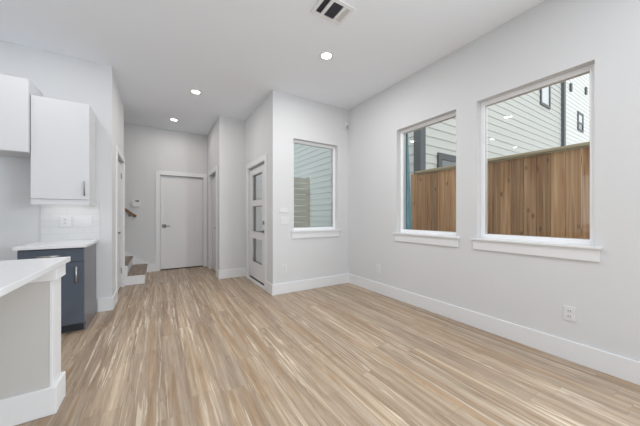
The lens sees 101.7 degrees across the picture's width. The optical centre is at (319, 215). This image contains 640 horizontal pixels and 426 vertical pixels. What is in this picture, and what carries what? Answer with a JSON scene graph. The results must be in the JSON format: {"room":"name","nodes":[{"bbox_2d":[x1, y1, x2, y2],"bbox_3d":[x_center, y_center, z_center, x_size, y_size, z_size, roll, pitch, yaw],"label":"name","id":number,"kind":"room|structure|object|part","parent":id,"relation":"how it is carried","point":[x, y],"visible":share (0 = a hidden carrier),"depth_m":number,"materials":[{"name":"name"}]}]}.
{"room":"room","nodes":[
{"label":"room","id":0,"kind":"room"},
{"bbox_2d":[0,40,112,311],"bbox_3d":[-4.017,-0.344,2.464,3.235,3.050,0.130,0,0,-32],"label":"wall","id":1,"kind":"structure","parent":0,"point":[57,76],"depth_m":3.02,"materials":[{"name":"white paint"}]},
{"bbox_2d":[0,74,42,157],"bbox_3d":[-3.414,-1.005,2.535,0.914,0.738,0.377,0,0,-32],"label":"upper cabinet","id":2,"kind":"object","parent":1,"relation":"attached to","point":[15,92],"visible":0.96,"depth_m":2.58,"materials":[{"name":"white wood"}]},
{"bbox_3d":[-3.126,-1.005,2.504,0.453,0.734,0.021,0,0,-32],"label":"door","id":3,"kind":"part","parent":2,"relation":"part of","materials":[{"name":"white wood"}]},
{"bbox_2d":[31,95,95,205],"bbox_3d":[-2.825,-0.672,2.890,0.454,1.113,0.382,0,0,-32],"label":"upper cabinet","id":4,"kind":"object","parent":1,"relation":"attached to","point":[63,133],"visible":1,"depth_m":2.77,"materials":[{"name":"wood"}]},
{"bbox_3d":[-2.837,-0.144,2.909,0.454,0.056,0.336,0,0,-32],"label":"light rail","id":5,"kind":"part","parent":4,"relation":"part of","materials":[{"name":"white wood"}]},
{"bbox_3d":[-2.572,-0.294,2.843,0.012,0.160,0.036,0,0,-32],"label":"handle","id":6,"kind":"part","parent":4,"relation":"part of","materials":[{"name":"metal"}]},
{"bbox_2d":[60,216,70,226],"bbox_3d":[-2.960,0.067,3.026,0.093,0.128,0.010,0,0,-32],"label":"wall outlet","id":7,"kind":"object","parent":1,"relation":"attached to","point":[65,221],"visible":1,"depth_m":3.02,"materials":[{"name":"white plastic"}]},
{"bbox_2d":[40,202,99,240],"bbox_3d":[-2.923,0.058,3.060,0.513,0.458,0.010,0,0,-32],"label":"backsplash","id":8,"kind":"structure","parent":1,"relation":"attached to","point":[50,229],"depth_m":3.04,"materials":[{"name":"white tile"}]},
{"bbox_2d":[74,216,91,226],"bbox_3d":[-2.828,0.067,3.107,0.166,0.128,0.011,0,0,-32],"label":"light switch","id":9,"kind":"object","parent":1,"relation":"attached to","point":[79,221],"visible":1,"depth_m":3.10,"materials":[{"name":"white plastic"}]},
{"bbox_2d":[97,297,111,311],"bbox_3d":[-3.923,1.100,2.436,3.105,0.162,0.016,0,0,-32],"label":"baseboard","id":10,"kind":"structure","parent":1,"relation":"attached to","point":[103,304],"depth_m":3.21,"materials":[{"name":"white wood"}]},
{"bbox_2d":[113,72,123,293],"bbox_3d":[-3.047,-0.344,3.845,0.130,3.050,1.193,0,0,-32],"label":"wall","id":11,"kind":"structure","parent":0,"point":[118,106],"depth_m":3.71,"materials":[{"name":"white paint"}]},
{"bbox_2d":[112,291,116,309],"bbox_3d":[-2.683,1.100,3.397,0.016,0.162,0.341,0,0,-32],"label":"baseboard","id":12,"kind":"structure","parent":11,"relation":"attached to","point":[114,297],"depth_m":3.35,"materials":[{"name":"white wood"}]},
{"bbox_2d":[115,145,124,300],"bbox_3d":[-3.080,0.107,3.934,0.157,2.148,0.991,0,0,-32],"label":"door","id":13,"kind":"structure","parent":11,"relation":"in","point":[118,176],"depth_m":4.02,"materials":[{"name":"white wood"}]},
{"bbox_2d":[124,123,206,263],"bbox_3d":[-4.194,-0.344,5.187,3.847,3.050,0.130,0,0,-32],"label":"wall","id":14,"kind":"structure","parent":0,"point":[147,150],"depth_m":5.47,"materials":[{"name":"white paint"}]},
{"bbox_2d":[125,208,136,216],"bbox_3d":[-4.258,-0.448,5.017,1.196,0.970,0.101,0,0,-32],"label":"handrail","id":15,"kind":"object","parent":14,"relation":"attached to","point":[126,210],"visible":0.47,"depth_m":5.25,"materials":[{"name":"brown wood"}]},
{"bbox_2d":[132,200,139,206],"bbox_3d":[-3.780,-0.252,5.344,0.140,0.135,0.039,0,0,-32],"label":"panel","id":16,"kind":"object","parent":14,"relation":"attached to","point":[135,203],"visible":1,"depth_m":5.33,"materials":[{"name":"white plastic"}]},
{"bbox_2d":[155,170,206,270],"bbox_3d":[-3.093,0.107,5.846,1.018,2.148,0.152,0,0,-32],"label":"door","id":17,"kind":"structure","parent":14,"relation":"in","point":[180,202],"depth_m":5.80,"materials":[{"name":"white wood"}]},
{"bbox_2d":[207,119,217,268],"bbox_3d":[-2.232,-0.344,5.551,0.130,3.050,1.322,0,0,-32],"label":"wall","id":18,"kind":"structure","parent":0,"point":[212,137],"depth_m":5.68,"materials":[{"name":"white paint"}]},
{"bbox_2d":[208,165,216,276],"bbox_3d":[-2.185,0.107,5.453,0.143,2.148,0.966,0,0,-32],"label":"door","id":19,"kind":"structure","parent":18,"relation":"in","point":[214,179],"depth_m":5.65,"materials":[{"name":"white wood"}]},
{"bbox_2d":[206,260,219,278],"bbox_3d":[-2.251,1.100,5.443,0.016,0.162,1.452,0,0,-32],"label":"baseboard","id":20,"kind":"structure","parent":18,"relation":"attached to","point":[218,271],"depth_m":4.93,"materials":[{"name":"white wood"}]},
{"bbox_2d":[218,115,244,270],"bbox_3d":[-1.647,-0.344,5.059,0.605,3.050,0.130,0,0,-32],"label":"wall","id":21,"kind":"structure","parent":0,"point":[231,131],"depth_m":4.95,"materials":[{"name":"white paint"}]},
{"bbox_2d":[220,268,244,278],"bbox_3d":[-1.664,1.100,4.963,0.475,0.162,0.016,0,0,-32],"label":"baseboard","id":22,"kind":"structure","parent":21,"relation":"attached to","point":[231,273],"depth_m":4.95,"materials":[{"name":"white wood"}]},
{"bbox_2d":[245,93,269,282],"bbox_3d":[-1.062,-0.344,4.567,0.130,3.050,1.324,0,0,-32],"label":"wall","id":23,"kind":"structure","parent":0,"point":[257,124],"depth_m":4.41,"materials":[{"name":"white paint"}]},
{"bbox_2d":[246,154,266,290],"bbox_3d":[-1.063,0.107,4.549,0.174,2.148,1.096,0,0,-32],"label":"door","id":24,"kind":"structure","parent":23,"relation":"in","point":[258,271],"depth_m":4.59,"materials":[{"name":"white wood"}]},
{"bbox_2d":[256,174,261,262],"bbox_3d":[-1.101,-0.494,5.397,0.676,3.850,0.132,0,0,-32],"label":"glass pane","id":25,"kind":"structure","parent":24,"relation":"in","point":[259,177],"depth_m":5.25,"materials":[{"name":"grey glass"}]},
{"bbox_2d":[245,268,272,295],"bbox_3d":[-1.081,1.100,4.460,0.016,0.162,1.454,0,0,-32],"label":"baseboard","id":26,"kind":"structure","parent":23,"relation":"attached to","point":[269,287],"depth_m":3.93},
{"bbox_2d":[0,0,544,135],"bbox_3d":[-1.307,-1.929,1.398,6.714,0.120,9.614,0,0,-32],"label":"ceiling","id":27,"kind":"structure","parent":0,"point":[234,52],"depth_m":2.84,"materials":[{"name":"white paint"}]},
{"bbox_2d":[190,89,201,94],"bbox_3d":[-1.874,-1.866,3.925,0.168,0.006,0.168,0,0,-32],"label":"recessed light","id":28,"kind":"object","parent":27,"relation":"in","point":[194,91],"visible":1,"depth_m":3.91,"materials":[{"name":"plastic"}]},
{"bbox_2d":[319,51,333,59],"bbox_3d":[0.076,-1.866,3.038,0.168,0.006,0.168,0,0,-32],"label":"recessed light","id":29,"kind":"object","parent":27,"relation":"in","point":[325,55],"visible":1,"depth_m":3.03,"materials":[{"name":"plastic"}]},
{"bbox_2d":[322,53,330,58],"bbox_3d":[0.076,-1.867,3.038,0.112,0.004,0.112,0,0,-32],"label":"diffuser","id":30,"kind":"object","parent":29,"relation":"attached to","point":[324,55],"depth_m":3.04,"materials":[{"name":"white"}]},
{"bbox_2d":[311,0,354,25],"bbox_3d":[0.117,-1.864,2.362,0.320,0.011,0.240,0,0,-32],"label":"ceiling vent","id":31,"kind":"object","parent":27,"relation":"in","point":[335,11],"visible":1,"depth_m":2.36,"materials":[{"name":"metal"}]},
{"bbox_2d":[270,90,347,283],"bbox_3d":[-0.079,-0.344,4.322,1.542,3.050,0.130,0,0,-32],"label":"wall","id":32,"kind":"structure","parent":0,"point":[292,117],"depth_m":4.10,"materials":[{"name":"white paint"}]},
{"bbox_2d":[279,208,287,212],"bbox_3d":[-0.550,-0.083,3.946,0.140,0.072,0.011,0,0,-32],"label":"keypad","id":33,"kind":"object","parent":32,"relation":"attached to","point":[281,210],"visible":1,"depth_m":3.94,"materials":[{"name":"white plastic"}]},
{"bbox_2d":[280,217,288,223],"bbox_3d":[-0.537,0.072,3.954,0.140,0.118,0.011,0,0,-32],"label":"light switch","id":34,"kind":"object","parent":32,"relation":"attached to","point":[283,220],"visible":1,"depth_m":3.95,"materials":[{"name":"white plastic"}]},
{"bbox_2d":[273,273,348,294],"bbox_3d":[-0.096,1.100,4.225,1.412,0.162,0.016,0,0,-32],"label":"baseboard","id":35,"kind":"structure","parent":32,"relation":"attached to","point":[288,287],"depth_m":4.16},
{"bbox_2d":[291,140,340,238],"bbox_3d":[-0.081,-0.425,4.303,0.931,1.558,0.169,0,0,-32],"label":"window","id":36,"kind":"structure","parent":32,"relation":"in","point":[298,232],"depth_m":4.35,"materials":[{"name":"white plastic"}]},
{"bbox_3d":[-0.066,0.246,4.280,0.931,0.020,0.113,0,0,-32],"label":"sill","id":37,"kind":"part","parent":36,"relation":"part of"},
{"bbox_2d":[345,122,348,130],"bbox_3d":[0.472,-1.567,4.560,0.077,0.133,0.046,0,0,-32],"label":"sensor","id":38,"kind":"object","parent":32,"relation":"attached to","point":[346,123],"visible":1,"depth_m":4.55,"materials":[{"name":"white plastic"}]},
{"bbox_2d":[15,266,639,425],"bbox_3d":[-1.307,1.241,1.398,6.714,0.120,9.614,0,0,-32],"label":"floor","id":39,"kind":"structure","parent":0,"point":[191,346],"depth_m":2.04,"materials":[{"name":"brown wood"}]},
{"bbox_2d":[0,264,65,425],"bbox_3d":[-2.159,0.742,0.711,1.883,0.879,1.186,0,0,-32],"label":"kitchen island","id":40,"kind":"object","parent":39,"relation":"on","point":[32,381],"visible":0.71,"depth_m":1.51,"materials":[{"name":"paint"}]},
{"bbox_3d":[-2.422,1.100,1.135,1.883,0.162,0.188,0,0,-32],"label":"baseboard","id":41,"kind":"part","parent":40,"relation":"part of","materials":[{"name":"white wood"}]},
{"bbox_2d":[0,257,69,296],"bbox_3d":[-2.163,0.286,0.692,1.956,0.032,1.218,0,0,-32],"label":"island countertop","id":42,"kind":"structure","parent":40,"relation":"on","point":[14,274],"depth_m":1.30,"materials":[{"name":"white stone"}]},
{"bbox_3d":[-2.422,0.344,1.135,1.883,0.084,0.188,0,0,-32],"label":"cap trim","id":43,"kind":"part","parent":40,"relation":"part of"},
{"bbox_3d":[-1.644,0.742,1.618,0.016,0.879,0.153,0,0,-32],"label":"corner post","id":44,"kind":"part","parent":40,"relation":"part of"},
{"bbox_2d":[17,243,95,332],"bbox_3d":[-2.748,0.750,2.771,0.465,0.862,0.679,0,0,-32],"label":"base cabinet","id":45,"kind":"object","parent":39,"relation":"on","point":[78,285],"visible":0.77,"depth_m":2.61,"materials":[{"name":"navy blue painted wood"},{"name":"white quartz"}]},
{"bbox_3d":[-2.594,0.391,2.488,0.162,0.012,0.036,0,0,-32],"label":"handle","id":46,"kind":"part","parent":45,"relation":"part of","materials":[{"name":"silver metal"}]},
{"bbox_3d":[-2.593,0.393,2.522,0.459,0.128,0.021,0,0,-32],"label":"drawer","id":47,"kind":"part","parent":45,"relation":"part of","materials":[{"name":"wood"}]},
{"bbox_2d":[13,239,98,250],"bbox_3d":[-2.745,0.303,2.776,0.507,0.030,0.678,0,0,-32],"label":"countertop","id":48,"kind":"structure","parent":45,"relation":"on","point":[64,243],"depth_m":2.60,"materials":[{"name":"white stone"}]},
{"bbox_3d":[-2.593,0.773,2.522,0.459,0.620,0.021,0,0,-32],"label":"door","id":49,"kind":"part","parent":45,"relation":"part of","materials":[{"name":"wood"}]},
{"bbox_3d":[-2.425,0.586,2.593,0.012,0.160,0.036,0,0,-32],"label":"handle","id":50,"kind":"part","parent":45,"relation":"part of","materials":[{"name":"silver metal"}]},
{"bbox_3d":[-2.566,0.750,2.903,0.017,0.862,0.595,0,0,-32],"label":"panel","id":51,"kind":"part","parent":45,"relation":"part of","materials":[{"name":"grey wood"}]},
{"bbox_2d":[125,251,156,285],"bbox_3d":[-3.894,0.562,4.659,1.660,1.238,1.081,0,0,-32],"label":"staircase","id":52,"kind":"structure","parent":39,"relation":"on","point":[136,269],"depth_m":4.75,"materials":[{"name":"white wood"}]},
{"bbox_2d":[348,0,639,361],"bbox_3d":[2.256,-0.344,1.900,0.130,3.050,6.448,0,0,-32],"label":"wall","id":53,"kind":"structure","parent":0,"point":[551,39],"depth_m":2.47,"materials":[{"name":"white paint"}]},
{"bbox_2d":[404,133,411,232],"bbox_3d":[1.192,-0.464,3.768,0.032,1.730,0.375,0,0,-32],"label":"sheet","id":54,"kind":"object","parent":53,"relation":"attached to","point":[408,192],"visible":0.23,"depth_m":3.69,"materials":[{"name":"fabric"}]},
{"bbox_2d":[393,112,459,246],"bbox_3d":[1.352,-0.425,3.329,0.169,1.558,0.950,0,0,-32],"label":"window","id":55,"kind":"structure","parent":53,"relation":"in","point":[442,238],"depth_m":3.43,"materials":[{"name":"white plastic"}]},
{"bbox_3d":[1.328,0.246,3.314,0.113,0.020,0.950,0,0,-32],"label":"sill","id":56,"kind":"part","parent":55,"relation":"part of","materials":[{"name":"white wood"}]},
{"bbox_2d":[348,274,639,385],"bbox_3d":[2.198,1.100,1.855,0.016,0.162,6.432,0,0,-32],"label":"baseboard","id":57,"kind":"structure","parent":53,"relation":"attached to","point":[626,369],"depth_m":2.38,"materials":[{"name":"white wood"}]},
{"bbox_2d":[471,64,602,261],"bbox_3d":[1.927,-0.425,2.403,0.169,1.558,0.964,0,0,-32],"label":"window","id":58,"kind":"structure","parent":53,"relation":"in","point":[556,247],"depth_m":2.32,"materials":[{"name":"white plastic"}]},
{"bbox_3d":[1.903,0.246,2.388,0.113,0.020,0.964,0,0,-32],"label":"sill","id":59,"kind":"part","parent":58,"relation":"part of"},
{"bbox_2d":[563,305,575,322],"bbox_3d":[2.035,0.799,2.123,0.010,0.120,0.076,0,0,-32],"label":"wall outlet","id":60,"kind":"object","parent":53,"relation":"attached to","point":[569,313],"visible":1,"depth_m":2.12,"materials":[{"name":"white plastic"}]},
{"label":"outside","id":61,"kind":"structure","parent":0,"visible":0},
{"bbox_3d":[7.697,1.481,11.843,22.427,0.100,20.000,0,0,-32],"label":"ground","id":62,"kind":"structure","parent":61,"visible":0},
{"bbox_2d":[294,177,309,226],"bbox_3d":[-0.522,0.281,5.759,0.650,2.300,0.105,0,0,-32],"label":"fence","id":63,"kind":"object","parent":62,"relation":"on","point":[305,188],"visible":0.33,"depth_m":5.78,"materials":[{"name":"beige wood"}]},
{"bbox_2d":[294,81,565,237],"bbox_3d":[2.187,-2.444,12.070,7.790,7.750,11.800,0,0,-32],"label":"neighbor house","id":64,"kind":"structure","parent":62,"relation":"on","point":[536,120],"depth_m":7.73,"materials":[{"name":"white"}]},
{"bbox_3d":[1.979,-2.444,5.172,0.160,7.750,0.160,0,0,-32],"label":"corner trim","id":65,"kind":"part","parent":64,"relation":"part of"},
{"bbox_3d":[2.937,-0.559,5.677,0.960,1.220,0.006,0,0,-32],"label":"pane","id":66,"kind":"part","parent":64,"relation":"part of","materials":[{"name":"glass"}]},
{"bbox_3d":[7.202,-4.299,8.325,0.620,1.480,0.006,0,0,-32],"label":"pane","id":67,"kind":"part","parent":64,"relation":"part of","materials":[{"name":"grey glass"}]},
{"bbox_2d":[411,142,594,245],"bbox_3d":[3.510,0.295,2.406,0.193,2.272,6.385,0,0,-32],"label":"fence","id":68,"kind":"object","parent":62,"relation":"on","point":[526,191],"visible":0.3,"depth_m":3.51,"materials":[{"name":"brown wood"}]},
{"bbox_3d":[3.514,-0.825,2.341,0.130,0.032,6.270,0,0,-32],"label":"cap rail","id":69,"kind":"part","parent":68,"relation":"part of","materials":[{"name":"brown wood"}]},
{"bbox_2d":[566,73,589,144],"bbox_3d":[11.336,-3.694,16.150,11.700,10.250,8.520,0,0,-32],"label":"house","id":70,"kind":"structure","parent":62,"relation":"on","point":[578,88],"depth_m":10.81,"materials":[{"name":"white wood"}]},
{"bbox_2d":[569,83,572,91],"bbox_3d":[9.920,-5.069,10.298,0.160,0.300,0.070,0,0,-32],"label":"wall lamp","id":71,"kind":"object","parent":70,"relation":"attached to","point":[570,84],"depth_m":10.26,"materials":[{"name":"black metal"}]}
]}

